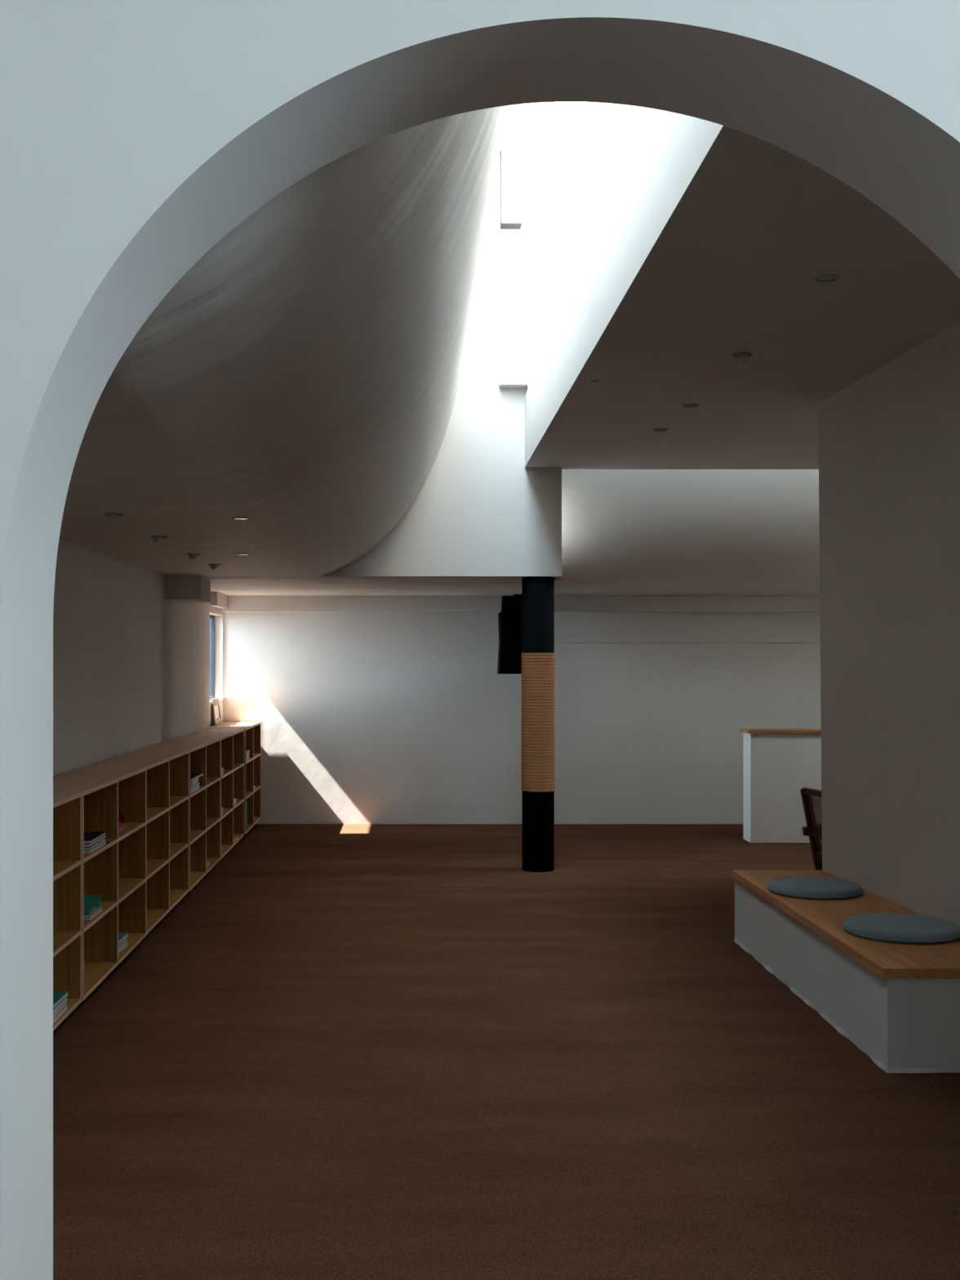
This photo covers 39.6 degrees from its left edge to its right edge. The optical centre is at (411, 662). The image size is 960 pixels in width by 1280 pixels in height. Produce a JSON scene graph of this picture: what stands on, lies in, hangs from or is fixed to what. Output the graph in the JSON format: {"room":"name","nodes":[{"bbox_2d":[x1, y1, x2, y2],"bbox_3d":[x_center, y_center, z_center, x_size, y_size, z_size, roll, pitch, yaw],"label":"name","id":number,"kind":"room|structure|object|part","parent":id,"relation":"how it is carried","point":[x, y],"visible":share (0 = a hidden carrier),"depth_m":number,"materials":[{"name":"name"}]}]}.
{"room":"library reading room","nodes":[
{"label":"library reading room","id":0,"kind":"room"},
{"bbox_2d":[53,538,222,776],"bbox_3d":[-1.740,0.350,7.075,0.100,2.200,9.750,0,0,0],"label":"wall","id":1,"kind":"structure","parent":0,"point":[131,663],"depth_m":7.68,"materials":[{"name":"white paint"}]},
{"bbox_2d":[164,575,210,602],"bbox_3d":[-1.567,-0.513,9.340,0.247,0.163,0.440,0,0,0],"label":"beam","id":2,"kind":"structure","parent":1,"relation":"attached to","point":[178,588],"depth_m":9.12,"materials":[{"name":"white paint"}]},
{"bbox_2d":[209,614,214,700],"bbox_3d":[-1.776,-0.045,11.543,0.027,0.750,0.785,0,0,0],"label":"window","id":3,"kind":"structure","parent":1,"relation":"in","point":[212,617],"depth_m":11.91,"materials":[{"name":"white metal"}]},
{"bbox_2d":[210,591,227,608],"bbox_3d":[-1.663,-0.537,11.515,0.055,0.115,0.630,0,0,0],"label":"trim","id":4,"kind":"structure","parent":1,"relation":"attached to","point":[219,600],"depth_m":11.32,"materials":[{"name":"white paint"}]},
{"bbox_2d":[59,105,508,576],"bbox_3d":[-0.698,-1.452,5.700,2.185,1.715,7.000,0,0,0],"label":"ceiling","id":5,"kind":"structure","parent":0,"point":[300,380],"depth_m":3.83,"materials":[{"name":"grey paint"}]},
{"bbox_2d":[102,512,124,522],"bbox_3d":[-1.190,-0.578,5.325,0.084,0.033,0.084,0,0,0],"label":"recessed light","id":6,"kind":"object","parent":5,"relation":"in","point":[111,517],"visible":1,"depth_m":5.30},
{"bbox_2d":[150,535,168,543],"bbox_3d":[-1.190,-0.578,6.280,0.084,0.033,0.084,0,0,0],"label":"recessed light","id":7,"kind":"object","parent":5,"relation":"in","point":[157,539],"visible":1,"depth_m":6.26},
{"bbox_2d":[186,553,201,559],"bbox_3d":[-1.190,-0.578,7.280,0.084,0.033,0.084,0,0,0],"label":"recessed light","id":8,"kind":"object","parent":5,"relation":"in","point":[192,556],"visible":1,"depth_m":7.26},
{"bbox_2d":[207,564,222,569],"bbox_3d":[-1.190,-0.578,8.050,0.084,0.033,0.084,0,0,0],"label":"recessed light","id":9,"kind":"object","parent":5,"relation":"in","point":[212,566],"visible":1,"depth_m":8.03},
{"bbox_2d":[232,516,249,519],"bbox_3d":[-0.700,-0.592,5.470,0.072,0.004,0.072,0,0,0],"label":"recessed light","id":10,"kind":"object","parent":5,"relation":"in","point":[235,517],"visible":1,"depth_m":5.46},
{"bbox_2d":[236,553,249,555],"bbox_3d":[-0.920,-0.592,7.280,0.072,0.004,0.072,0,0,0],"label":"recessed light","id":11,"kind":"object","parent":5,"relation":"in","point":[237,553],"visible":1,"depth_m":7.28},
{"bbox_2d":[499,103,522,229],"bbox_3d":[0.438,-2.525,5.860,0.092,1.210,0.080,0,0,0],"label":"trim","id":12,"kind":"structure","parent":5,"relation":"attached to","point":[511,150],"depth_m":5.82,"materials":[{"name":"white paint"}]},
{"bbox_2d":[203,192,561,580],"bbox_3d":[-0.375,-1.923,9.700,2.830,2.655,1.000,0,0,0],"label":"wall","id":13,"kind":"structure","parent":0,"point":[478,512],"depth_m":9.20,"materials":[{"name":"white paint"}]},
{"bbox_2d":[208,578,557,595],"bbox_3d":[-0.375,-0.698,10.685,2.830,0.205,2.530,0,0,0],"label":"ceiling","id":14,"kind":"structure","parent":0,"point":[228,587],"depth_m":10.53,"materials":[{"name":"grey paint"}]},
{"bbox_2d":[497,594,522,674],"bbox_3d":[0.939,-0.248,11.620,0.363,0.693,0.280,0,0,0],"label":"loudspeaker","id":15,"kind":"object","parent":14,"relation":"hanging from","point":[510,617],"visible":0.64,"depth_m":11.50,"materials":[{"name":"black plastic"}]},
{"bbox_2d":[0,0,959,1279],"bbox_3d":[1.500,-0.900,2.054,9.000,4.700,0.293,0,0,0],"label":"wall","id":16,"kind":"structure","parent":0,"point":[135,135],"depth_m":1.92,"materials":[{"name":"white paint"}]},
{"bbox_2d":[53,823,959,1279],"bbox_3d":[1.500,1.510,4.000,9.400,0.120,16.400,0,0,0],"label":"floor","id":17,"kind":"structure","parent":0,"point":[346,1051],"depth_m":4.53,"materials":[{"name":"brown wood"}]},
{"bbox_2d":[53,791,81,1031],"bbox_3d":[-1.517,0.991,4.830,0.317,0.916,1.318,0,0,0],"label":"bookcase","id":18,"kind":"object","parent":17,"relation":"on","point":[67,806],"visible":0.34,"depth_m":5.47,"materials":[{"name":"brown wood"}]},
{"bbox_2d":[53,1004,67,1023],"bbox_3d":[-1.469,1.372,5.140,0.200,0.018,0.320,0,0,0],"label":"book","id":19,"kind":"object","parent":18,"relation":"on","point":[64,1009],"visible":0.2,"depth_m":5.20,"materials":[{"name":"white paper"}]},
{"bbox_2d":[53,1002,66,1019],"bbox_3d":[-1.469,1.355,5.144,0.200,0.016,0.320,0,0,-1],"label":"book","id":20,"kind":"object","parent":19,"relation":"on","point":[60,1009],"visible":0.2,"depth_m":5.19,"materials":[{"name":"white paper"}]},
{"bbox_2d":[53,997,67,1015],"bbox_3d":[-1.468,1.336,5.142,0.200,0.020,0.320,0,0,-1],"label":"book","id":21,"kind":"object","parent":20,"relation":"on","point":[55,1009],"visible":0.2,"depth_m":5.18,"materials":[{"name":"white paper"}]},
{"bbox_2d":[53,991,68,1008],"bbox_3d":[-1.468,1.317,5.140,0.200,0.018,0.320,0,0,1],"label":"book","id":22,"kind":"object","parent":21,"relation":"on","point":[58,996],"visible":0.2,"depth_m":5.22,"materials":[{"name":"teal paper"}]},
{"bbox_3d":[-1.512,0.821,5.155,0.303,0.017,0.634,0,0,0],"label":"shelf","id":23,"kind":"part","parent":18,"relation":"part of","materials":[{"name":"brown wood"}]},
{"bbox_3d":[-1.512,1.110,5.155,0.303,0.017,0.634,0,0,0],"label":"shelf","id":24,"kind":"part","parent":18,"relation":"part of","materials":[{"name":"brown wood"}]},
{"bbox_2d":[53,766,146,1010],"bbox_3d":[-1.516,0.991,6.150,0.320,0.916,1.318,0,0,0],"label":"bookcase","id":25,"kind":"object","parent":17,"relation":"on","point":[116,871],"visible":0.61,"depth_m":6.14,"materials":[{"name":"brown wood"}]},
{"bbox_3d":[-1.516,0.976,5.500,0.319,0.845,0.017,0,0,0],"label":"panel","id":26,"kind":"part","parent":25,"relation":"part of","materials":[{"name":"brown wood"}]},
{"bbox_2d":[84,908,102,920],"bbox_3d":[-1.448,1.096,5.793,0.160,0.011,0.220,0,0,0],"label":"book","id":27,"kind":"object","parent":25,"relation":"on","point":[101,909],"visible":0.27,"depth_m":5.73,"materials":[{"name":"white paper"}]},
{"bbox_2d":[84,906,102,917],"bbox_3d":[-1.450,1.084,5.791,0.160,0.011,0.220,0,0,-1],"label":"book","id":28,"kind":"object","parent":27,"relation":"on","point":[95,910],"visible":0.27,"depth_m":5.76,"materials":[{"name":"white paper"}]},
{"bbox_2d":[84,894,101,915],"bbox_3d":[-1.458,1.053,5.785,0.165,0.048,0.231,0,0,0],"label":"booklet","id":29,"kind":"object","parent":28,"relation":"on","point":[90,900],"visible":0.36,"depth_m":5.80,"materials":[{"name":"teal paper"}]},
{"bbox_2d":[93,898,100,907],"bbox_3d":[-1.455,1.073,5.875,0.160,0.055,0.020,0,0,0],"label":"booklet","id":30,"kind":"object","parent":28,"relation":"on","point":[98,904],"visible":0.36,"depth_m":5.87,"materials":[{"name":"paper"}]},
{"bbox_2d":[84,840,106,853],"bbox_3d":[-1.477,0.806,5.811,0.220,0.014,0.300,0,0,0],"label":"book","id":31,"kind":"object","parent":25,"relation":"on","point":[102,844],"visible":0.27,"depth_m":5.75,"materials":[{"name":"white paper"}]},
{"bbox_2d":[84,838,105,850],"bbox_3d":[-1.479,0.792,5.810,0.220,0.014,0.300,0,0,-1],"label":"book","id":32,"kind":"object","parent":31,"relation":"on","point":[90,848],"visible":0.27,"depth_m":5.75,"materials":[{"name":"white paper"}]},
{"bbox_2d":[84,835,106,847],"bbox_3d":[-1.478,0.778,5.811,0.220,0.014,0.300,0,0,1],"label":"book","id":33,"kind":"object","parent":32,"relation":"on","point":[104,837],"visible":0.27,"depth_m":5.76,"materials":[{"name":"white paper"}]},
{"bbox_2d":[84,831,106,844],"bbox_3d":[-1.476,0.765,5.812,0.220,0.014,0.300,0,0,-1],"label":"book","id":34,"kind":"object","parent":33,"relation":"on","point":[90,837],"visible":0.27,"depth_m":5.82,"materials":[{"name":"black paper"}]},
{"bbox_3d":[-1.511,0.821,5.825,0.306,0.017,0.634,0,0,0],"label":"shelf","id":35,"kind":"part","parent":25,"relation":"part of","materials":[{"name":"brown wood"}]},
{"bbox_3d":[-1.511,1.110,5.825,0.306,0.017,0.634,0,0,0],"label":"shelf","id":36,"kind":"part","parent":25,"relation":"part of","materials":[{"name":"brown wood"}]},
{"bbox_2d":[118,805,125,822],"bbox_3d":[-1.485,0.732,6.561,0.100,0.138,0.308,0,0,0],"label":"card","id":37,"kind":"object","parent":25,"relation":"on","point":[121,817],"visible":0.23,"depth_m":6.65,"materials":[{"name":"red paper"}]},
{"bbox_2d":[118,822,126,831],"bbox_3d":[-1.498,0.805,6.525,0.185,0.014,0.270,0,0,0],"label":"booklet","id":38,"kind":"object","parent":25,"relation":"on","point":[122,825],"visible":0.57,"depth_m":6.51,"materials":[{"name":"paper"}]},
{"bbox_2d":[118,940,128,953],"bbox_3d":[-1.477,1.371,6.394,0.180,0.020,0.240,0,0,0],"label":"book","id":39,"kind":"object","parent":25,"relation":"on","point":[125,944],"visible":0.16,"depth_m":6.43,"materials":[{"name":"white paper"}]},
{"bbox_2d":[118,938,127,950],"bbox_3d":[-1.477,1.352,6.391,0.180,0.018,0.240,0,0,-2],"label":"book","id":40,"kind":"object","parent":39,"relation":"on","point":[121,945],"visible":0.16,"depth_m":6.38,"materials":[{"name":"white paper"}]},
{"bbox_2d":[118,932,128,945],"bbox_3d":[-1.477,1.331,6.392,0.180,0.022,0.240,0,0,1],"label":"book","id":41,"kind":"object","parent":40,"relation":"on","point":[122,936],"visible":0.16,"depth_m":6.43,"materials":[{"name":"white paper"}]},
{"bbox_3d":[-1.511,0.821,6.475,0.306,0.017,0.634,0,0,0],"label":"shelf","id":42,"kind":"part","parent":25,"relation":"part of","materials":[{"name":"brown wood"}]},
{"bbox_3d":[-1.511,1.110,6.475,0.306,0.017,0.634,0,0,0],"label":"shelf","id":43,"kind":"part","parent":25,"relation":"part of","materials":[{"name":"brown wood"}]},
{"bbox_3d":[-1.516,0.976,6.801,0.319,0.845,0.017,0,0,0],"label":"panel","id":44,"kind":"part","parent":25,"relation":"part of","materials":[{"name":"brown wood"}]},
{"bbox_2d":[85,750,188,942],"bbox_3d":[-1.517,0.991,7.470,0.317,0.916,1.318,0,0,0],"label":"bookcase","id":45,"kind":"object","parent":17,"relation":"on","point":[166,771],"visible":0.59,"depth_m":7.46,"materials":[{"name":"brown wood"}]},
{"bbox_3d":[-1.512,0.821,7.145,0.303,0.017,0.634,0,0,0],"label":"shelf","id":46,"kind":"part","parent":45,"relation":"part of","materials":[{"name":"brown wood"}]},
{"bbox_3d":[-1.512,1.110,7.145,0.303,0.017,0.634,0,0,0],"label":"shelf","id":47,"kind":"part","parent":45,"relation":"part of","materials":[{"name":"brown wood"}]},
{"bbox_3d":[-1.512,0.821,7.795,0.303,0.017,0.634,0,0,0],"label":"shelf","id":48,"kind":"part","parent":45,"relation":"part of","materials":[{"name":"brown wood"}]},
{"bbox_3d":[-1.512,1.110,7.795,0.303,0.017,0.634,0,0,0],"label":"shelf","id":49,"kind":"part","parent":45,"relation":"part of","materials":[{"name":"brown wood"}]},
{"bbox_3d":[-1.518,0.976,8.120,0.316,0.845,0.017,0,0,0],"label":"panel","id":50,"kind":"part","parent":45,"relation":"part of","materials":[{"name":"brown wood"}]},
{"bbox_2d":[137,737,220,897],"bbox_3d":[-1.515,0.991,8.790,0.321,0.916,1.318,0,0,0],"label":"bookcase","id":51,"kind":"object","parent":17,"relation":"on","point":[204,753],"visible":0.5,"depth_m":8.78,"materials":[{"name":"brown wood"}]},
{"bbox_3d":[-1.516,0.976,8.139,0.320,0.845,0.017,0,0,0],"label":"panel","id":52,"kind":"part","parent":51,"relation":"part of","materials":[{"name":"brown wood"}]},
{"bbox_2d":[190,786,199,793],"bbox_3d":[-1.478,0.806,8.430,0.220,0.014,0.290,0,0,2],"label":"book","id":53,"kind":"object","parent":51,"relation":"on","point":[197,788],"visible":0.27,"depth_m":8.41,"materials":[{"name":"white paper"}]},
{"bbox_3d":[-1.478,0.791,8.433,0.220,0.014,0.290,0,0,1],"label":"book","id":54,"kind":"object","parent":53,"relation":"on","visible":0},
{"bbox_2d":[190,782,199,788],"bbox_3d":[-1.477,0.776,8.432,0.220,0.014,0.290,0,0,1],"label":"book","id":55,"kind":"object","parent":54,"relation":"on","point":[197,783],"visible":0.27,"depth_m":8.43,"materials":[{"name":"white paper"}]},
{"bbox_3d":[-1.478,0.761,8.432,0.220,0.015,0.290,0,0,-2],"label":"book","id":56,"kind":"object","parent":55,"relation":"on","visible":0},
{"bbox_2d":[190,777,199,783],"bbox_3d":[-1.476,0.746,8.438,0.220,0.014,0.300,0,0,-2],"label":"book","id":57,"kind":"object","parent":56,"relation":"on","point":[197,779],"visible":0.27,"depth_m":8.36,"materials":[{"name":"white paper"}]},
{"bbox_2d":[190,773,203,781],"bbox_3d":[-1.477,0.732,8.505,0.220,0.014,0.440,0,0,1],"label":"book","id":58,"kind":"object","parent":57,"relation":"on","point":[193,776],"visible":0.27,"depth_m":8.56,"materials":[{"name":"white paper"}]},
{"bbox_3d":[-1.510,1.110,8.465,0.307,0.017,0.634,0,0,0],"label":"shelf","id":59,"kind":"part","parent":51,"relation":"part of","materials":[{"name":"brown wood"}]},
{"bbox_3d":[-1.510,0.821,9.115,0.307,0.017,0.634,0,0,0],"label":"shelf","id":60,"kind":"part","parent":51,"relation":"part of","materials":[{"name":"brown wood"}]},
{"bbox_3d":[-1.510,1.110,9.115,0.307,0.017,0.634,0,0,0],"label":"shelf","id":61,"kind":"part","parent":51,"relation":"part of","materials":[{"name":"brown wood"}]},
{"bbox_3d":[-1.516,0.976,9.441,0.320,0.845,0.017,0,0,0],"label":"panel","id":62,"kind":"part","parent":51,"relation":"part of","materials":[{"name":"brown wood"}]},
{"bbox_2d":[175,728,244,865],"bbox_3d":[-1.514,0.991,10.110,0.323,0.916,1.318,0,0,0],"label":"bookcase","id":63,"kind":"object","parent":17,"relation":"on","point":[232,740],"visible":0.46,"depth_m":10.10,"materials":[{"name":"brown wood"}]},
{"bbox_3d":[-1.510,0.821,9.785,0.309,0.017,0.634,0,0,0],"label":"shelf","id":64,"kind":"part","parent":63,"relation":"part of","materials":[{"name":"brown wood"}]},
{"bbox_3d":[-1.510,1.110,9.785,0.309,0.017,0.634,0,0,0],"label":"shelf","id":65,"kind":"part","parent":63,"relation":"part of","materials":[{"name":"brown wood"}]},
{"bbox_3d":[-1.510,1.110,10.435,0.309,0.017,0.634,0,0,0],"label":"shelf","id":66,"kind":"part","parent":63,"relation":"part of","materials":[{"name":"brown wood"}]},
{"bbox_3d":[-1.510,0.821,10.435,0.309,0.017,0.634,0,0,0],"label":"shelf","id":67,"kind":"part","parent":63,"relation":"part of","materials":[{"name":"brown wood"}]},
{"bbox_3d":[-1.515,0.976,10.761,0.322,0.845,0.017,0,0,0],"label":"panel","id":68,"kind":"part","parent":63,"relation":"part of","materials":[{"name":"brown wood"}]},
{"bbox_2d":[206,721,260,839],"bbox_3d":[-1.513,0.991,11.383,0.325,0.916,1.095,0,0,0],"label":"bookcase","id":69,"kind":"object","parent":17,"relation":"on","point":[251,729],"visible":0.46,"depth_m":11.37,"materials":[{"name":"brown wood"}]},
{"bbox_2d":[211,697,221,725],"bbox_3d":[-1.669,0.420,11.390,0.038,0.224,0.340,0,0,0],"label":"picture frame","id":70,"kind":"object","parent":69,"relation":"on","point":[215,702],"visible":1,"depth_m":11.36,"materials":[{"name":"brown metal"}]},
{"bbox_3d":[-1.678,0.338,11.390,0.020,0.060,0.340,0,0,0],"label":"frame rail","id":71,"kind":"part","parent":70,"relation":"part of","materials":[{"name":"brown wood"}]},
{"bbox_2d":[213,705,219,719],"bbox_3d":[-1.670,0.423,11.385,0.018,0.110,0.270,0,0,0],"label":"picture","id":72,"kind":"object","parent":70,"relation":"on","point":[216,708],"depth_m":11.39},
{"bbox_3d":[-1.660,0.505,11.390,0.020,0.054,0.340,0,0,0],"label":"frame rail","id":73,"kind":"part","parent":70,"relation":"part of","materials":[{"name":"beige wood"}]},
{"bbox_3d":[-1.514,0.976,10.844,0.324,0.845,0.017,0,0,0],"label":"panel","id":74,"kind":"part","parent":69,"relation":"part of","materials":[{"name":"brown wood"}]},
{"bbox_2d":[245,800,247,830],"bbox_3d":[-1.366,1.262,10.957,0.016,0.235,0.145,0,0,0],"label":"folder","id":75,"kind":"object","parent":69,"relation":"on","point":[246,801],"visible":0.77,"depth_m":10.98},
{"bbox_3d":[-1.514,0.976,11.921,0.324,0.845,0.017,0,0,0],"label":"panel","id":76,"kind":"part","parent":69,"relation":"part of","materials":[{"name":"brown wood"}]},
{"bbox_2d":[520,576,555,871],"bbox_3d":[0.887,0.427,9.320,0.236,2.045,0.236,0,0,23],"label":"column","id":77,"kind":"structure","parent":17,"relation":"on","point":[538,655],"depth_m":9.22,"materials":[{"name":"black paint"}]},
{"bbox_2d":[739,728,822,843],"bbox_3d":[4.300,0.996,10.810,3.200,0.908,0.280,0,0,0],"label":"wall","id":78,"kind":"structure","parent":17,"relation":"on","point":[778,763],"depth_m":10.69,"materials":[{"name":"paint"}]},
{"bbox_2d":[800,787,822,870],"bbox_3d":[2.527,1.085,7.386,0.557,0.750,0.544,0,0,-12],"label":"cane chair","id":79,"kind":"object","parent":17,"relation":"on","point":[812,829],"visible":0.2,"depth_m":7.53,"materials":[{"name":"brown wood"}]},
{"bbox_3d":[2.279,0.728,7.335,0.030,0.036,0.472,0,0,-12],"label":"rail","id":80,"kind":"part","parent":79,"relation":"part of","materials":[{"name":"brown wood"}]},
{"bbox_3d":[2.466,0.934,7.633,0.473,0.107,0.036,0,0,-12],"label":"armrest","id":81,"kind":"part","parent":79,"relation":"part of","materials":[{"name":"brown wood"}]},
{"bbox_3d":[2.324,0.955,7.344,0.028,0.050,0.440,0,0,-12],"label":"rail","id":82,"kind":"part","parent":79,"relation":"part of","materials":[{"name":"brown wood"}]},
{"bbox_3d":[2.350,1.095,7.350,0.030,0.040,0.440,0,0,-12],"label":"seat rail","id":83,"kind":"part","parent":79,"relation":"part of","materials":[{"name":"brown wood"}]},
{"bbox_2d":[731,870,959,1073],"bbox_3d":[1.936,1.265,5.814,0.538,0.370,2.234,0,0,0],"label":"bench","id":84,"kind":"object","parent":17,"relation":"on","point":[898,1003],"visible":1,"depth_m":5.11,"materials":[{"name":"paint"}]},
{"bbox_2d":[767,876,862,899],"bbox_3d":[1.897,1.057,6.260,0.429,0.046,0.429,0,0,0],"label":"seat cushion","id":85,"kind":"object","parent":84,"relation":"on","point":[806,887],"visible":1,"depth_m":6.15,"materials":[{"name":"grey fabric"}]},
{"bbox_2d":[842,913,959,943],"bbox_3d":[1.955,1.057,5.310,0.447,0.046,0.447,0,0,0],"label":"seat cushion","id":86,"kind":"object","parent":84,"relation":"on","point":[887,927],"visible":1,"depth_m":5.21,"materials":[{"name":"grey fabric"}]},
{"bbox_2d":[222,612,821,823],"bbox_3d":[2.205,-0.650,12.050,7.990,4.200,0.200,0,0,0],"label":"wall","id":87,"kind":"structure","parent":0,"point":[364,717],"depth_m":11.95,"materials":[{"name":"white paint"}]},
{"bbox_2d":[221,595,819,612],"bbox_3d":[2.155,-0.522,11.890,7.690,0.145,0.120,0,0,0],"label":"beam","id":88,"kind":"structure","parent":87,"relation":"attached to","point":[235,603],"depth_m":11.83,"materials":[{"name":"white paint"}]},
{"bbox_2d":[554,612,820,642],"bbox_3d":[3.525,-0.316,11.938,4.950,0.268,0.025,0,0,0],"label":"beam","id":89,"kind":"structure","parent":87,"relation":"attached to","point":[569,627],"depth_m":11.93,"materials":[{"name":"white paint"}]},
{"bbox_2d":[527,102,545,176],"bbox_3d":[0.965,-4.700,9.810,0.130,2.900,0.980,0,0,0],"label":"wall","id":90,"kind":"structure","parent":0,"point":[535,110],"depth_m":9.88,"materials":[{"name":"paint"}]},
{"bbox_2d":[498,186,527,387],"bbox_3d":[0.700,-2.575,9.150,0.192,1.350,0.100,0,0,0],"label":"window","id":91,"kind":"structure","parent":90,"relation":"attached to","point":[513,243],"depth_m":9.10,"materials":[{"name":"white glass"}]},
{"bbox_2d":[554,469,819,595],"bbox_3d":[3.520,-1.673,11.025,4.960,2.155,1.850,0,0,0],"label":"ceiling","id":92,"kind":"structure","parent":0,"point":[625,532],"depth_m":10.50,"materials":[{"name":"paint"}]},
{"bbox_2d":[524,101,959,469],"bbox_3d":[3.392,-2.300,5.750,5.216,1.900,7.100,0,0,0],"label":"ceiling","id":93,"kind":"structure","parent":0,"point":[664,246],"depth_m":5.41,"materials":[{"name":"white paint"}]},
{"bbox_2d":[653,427,668,431],"bbox_3d":[1.444,-1.347,7.705,0.086,0.004,0.086,0,0,0],"label":"recessed light","id":94,"kind":"object","parent":93,"relation":"in","point":[662,428],"visible":1,"depth_m":7.69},
{"bbox_2d":[682,403,698,407],"bbox_3d":[1.463,-1.347,6.980,0.086,0.004,0.086,0,0,0],"label":"recessed light","id":95,"kind":"object","parent":93,"relation":"in","point":[691,405],"visible":1,"depth_m":6.96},
{"bbox_2d":[731,351,752,362],"bbox_3d":[1.446,-1.332,5.826,0.090,0.034,0.090,0,0,0],"label":"recessed light","id":96,"kind":"object","parent":93,"relation":"in","point":[744,357],"visible":1,"depth_m":5.81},
{"bbox_2d":[813,274,840,282],"bbox_3d":[1.460,-1.347,4.670,0.090,0.004,0.090,0,0,0],"label":"recessed light","id":97,"kind":"object","parent":93,"relation":"in","point":[826,277],"visible":1,"depth_m":4.67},
{"bbox_2d":[817,320,959,927],"bbox_3d":[4.059,0.050,4.565,3.882,2.800,4.730,0,0,0],"label":"wall","id":98,"kind":"structure","parent":0,"point":[889,440],"depth_m":5.96,"materials":[{"name":"white paint"}]},
{"bbox_3d":[-0.225,-2.780,5.700,0.150,0.940,7.000,0,0,0],"label":"wall","id":99,"kind":"structure","parent":0,"visible":0},
{"bbox_2d":[490,102,552,206],"bbox_3d":[0.323,-3.180,5.700,0.946,0.061,7.000,0,0,0],"label":"window","id":100,"kind":"structure","parent":99,"relation":"in","point":[495,201],"depth_m":8.27,"materials":[{"name":"white glass"}]},
{"label":"outside","id":101,"kind":"structure","parent":0,"visible":0},
{"bbox_3d":[-7.975,1.575,9.000,12.050,0.150,14.000,0,0,0],"label":"ground","id":102,"kind":"structure","parent":101,"visible":0},
{"bbox_2d":[209,618,211,696],"bbox_3d":[-4.400,-1.525,13.300,5.200,6.050,0.200,0,0,0],"label":"wall","id":103,"kind":"structure","parent":102,"relation":"on","point":[210,619],"depth_m":13.20,"materials":[{"name":"white paint"}]}
]}

